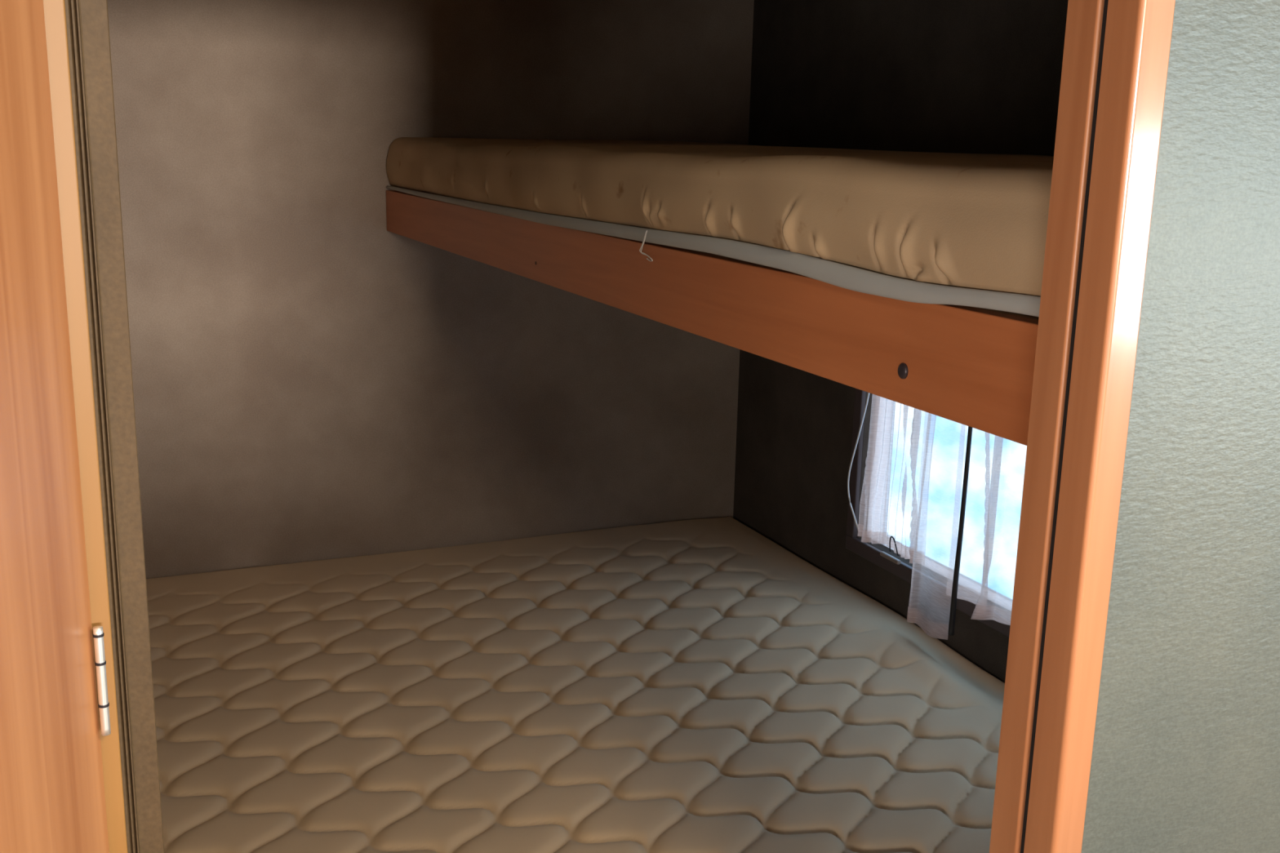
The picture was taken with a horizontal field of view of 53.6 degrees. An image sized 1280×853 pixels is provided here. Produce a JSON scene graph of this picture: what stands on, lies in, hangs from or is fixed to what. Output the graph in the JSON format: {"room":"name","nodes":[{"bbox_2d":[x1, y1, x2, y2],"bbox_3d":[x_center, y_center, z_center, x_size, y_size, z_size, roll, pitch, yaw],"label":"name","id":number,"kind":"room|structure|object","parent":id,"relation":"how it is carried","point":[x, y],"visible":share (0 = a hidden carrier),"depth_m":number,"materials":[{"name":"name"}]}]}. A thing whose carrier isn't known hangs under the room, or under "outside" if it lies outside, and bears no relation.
{"room":"camper van interior","nodes":[
{"label":"camper van interior","id":0,"kind":"room"},
{"bbox_2d":[106,0,754,578],"bbox_3d":[-0.625,-0.101,3.094,2.014,2.040,0.040,-4,14,-23],"label":"wall","id":1,"kind":"structure","parent":0,"point":[313,380],"depth_m":3.02,"materials":[{"name":"paint"}]},
{"bbox_2d":[733,0,1068,683],"bbox_3d":[0.758,0.087,2.409,0.040,2.040,2.360,-4,14,-23],"label":"wall","id":2,"kind":"structure","parent":0,"point":[933,76],"depth_m":2.88,"materials":[{"name":"paper"}]},
{"bbox_2d":[386,190,1039,445],"bbox_3d":[0.306,-0.292,2.120,0.958,0.095,2.353,-4,14,-23],"label":"bunk","id":3,"kind":"object","parent":2,"relation":"attached to","point":[971,366],"visible":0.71,"depth_m":1.30,"materials":[{"name":"brown wood"}]},
{"bbox_2d":[386,137,1053,317],"bbox_3d":[0.299,-0.390,2.093,0.970,0.147,2.345,-4,14,-23],"label":"mattress","id":4,"kind":"object","parent":3,"relation":"on","point":[956,228],"visible":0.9,"depth_m":1.28,"materials":[{"name":"beige fabric"}]},
{"bbox_2d":[845,388,1011,637],"bbox_3d":[0.754,0.083,2.385,0.058,0.683,1.225,-4,14,-23],"label":"window","id":5,"kind":"structure","parent":2,"relation":"in","point":[874,555],"depth_m":2.91,"materials":[{"name":"glass"},{"name":"sheer white fabric"},{"name":"dark metal"}]},
{"bbox_2d":[888,536,898,555],"bbox_3d":[0.555,0.260,2.770,0.006,0.039,0.035,-5,14,-25],"label":"cord","id":6,"kind":"object","parent":5,"relation":"attached to","point":[891,537],"visible":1,"depth_m":2.77,"materials":[{"name":"plastic"}]},
{"bbox_2d":[1081,0,1279,852],"bbox_3d":[0.815,0.373,1.154,4.050,2.040,0.049,-4,14,-23],"label":"wall","id":7,"kind":"structure","parent":0,"point":[1185,758],"depth_m":0.85,"materials":[{"name":"paint"}]},
{"bbox_2d":[0,0,111,852],"bbox_3d":[-0.250,0.617,0.437,0.025,1.802,0.500,0,13,-4],"label":"door","id":8,"kind":"structure","parent":7,"relation":"in","point":[52,797],"depth_m":0.51,"materials":[{"name":"brown wood"}]},
{"bbox_2d":[43,0,128,852],"bbox_3d":[-0.269,0.567,0.684,0.033,1.820,0.009,-4,14,-23],"label":"trim","id":9,"kind":"structure","parent":7,"relation":"attached to","point":[55,15],"depth_m":0.55,"materials":[{"name":"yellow wood"}]},
{"bbox_2d":[64,0,164,852],"bbox_3d":[-0.274,0.560,0.713,0.050,1.820,0.050,-4,14,-23],"label":"trim","id":10,"kind":"structure","parent":7,"relation":"attached to","point":[86,20],"depth_m":0.57,"materials":[{"name":"wood"}]},
{"bbox_2d":[989,0,1104,852],"bbox_3d":[0.268,0.497,0.956,0.029,1.860,0.028,-4,14,-23],"label":"trim","id":11,"kind":"structure","parent":7,"relation":"attached to","point":[1084,19],"depth_m":0.83,"materials":[{"name":"orange wood"}]},
{"bbox_2d":[1020,0,1175,852],"bbox_3d":[0.281,0.504,0.927,0.029,1.860,0.034,-4,14,-23],"label":"trim","id":12,"kind":"structure","parent":7,"relation":"attached to","point":[1138,35],"depth_m":0.80,"materials":[{"name":"orange wood"}]},
{"bbox_3d":[1.547,1.794,-0.313,4.250,0.050,8.652,-4,14,-23],"label":"floor","id":13,"kind":"structure","parent":0,"visible":0},
{"bbox_3d":[-0.167,0.926,2.200,1.928,0.454,2.349,-4,14,-23],"label":"platform","id":14,"kind":"object","parent":13,"relation":"on","visible":0},
{"bbox_2d":[146,516,1004,852],"bbox_3d":[-0.162,0.623,2.130,1.922,0.167,2.344,-4,14,-23],"label":"mattress","id":15,"kind":"object","parent":14,"relation":"on","point":[694,686],"visible":0.79,"depth_m":2.31,"materials":[{"name":"beige fabric"}]},
{"bbox_3d":[0.723,-0.231,2.277,0.010,0.010,1.350,-4,14,-23],"label":"curtain rod","id":16,"kind":"object","parent":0,"visible":0},
{"bbox_2d":[847,392,935,564],"bbox_3d":[0.544,-0.026,2.742,0.036,0.614,0.292,-4,14,-23],"label":"curtain","id":17,"kind":"object","parent":16,"relation":"hanging from","point":[902,418],"visible":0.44,"depth_m":2.77,"materials":[{"name":"white fabric"}]},
{"bbox_2d":[906,411,965,639],"bbox_3d":[0.599,0.077,2.539,0.022,0.722,0.130,-4,14,-23],"label":"curtain","id":18,"kind":"object","parent":16,"relation":"hanging from","point":[931,626],"visible":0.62,"depth_m":2.57,"materials":[{"name":"white fabric"}]},
{"bbox_2d":[947,426,972,635],"bbox_3d":[0.633,0.083,2.463,0.012,0.687,0.019,-4,14,-23],"label":"wand","id":19,"kind":"object","parent":16,"relation":"hanging from","point":[957,559],"visible":0.73,"depth_m":2.49,"materials":[{"name":"plastic"}]},
{"bbox_2d":[946,425,1026,625],"bbox_3d":[0.788,0.125,2.149,0.054,0.634,0.838,-4,14,-23],"label":"curtain","id":20,"kind":"object","parent":16,"relation":"hanging from","point":[993,477],"visible":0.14,"depth_m":2.44,"materials":[{"name":"white fabric"}]}
]}

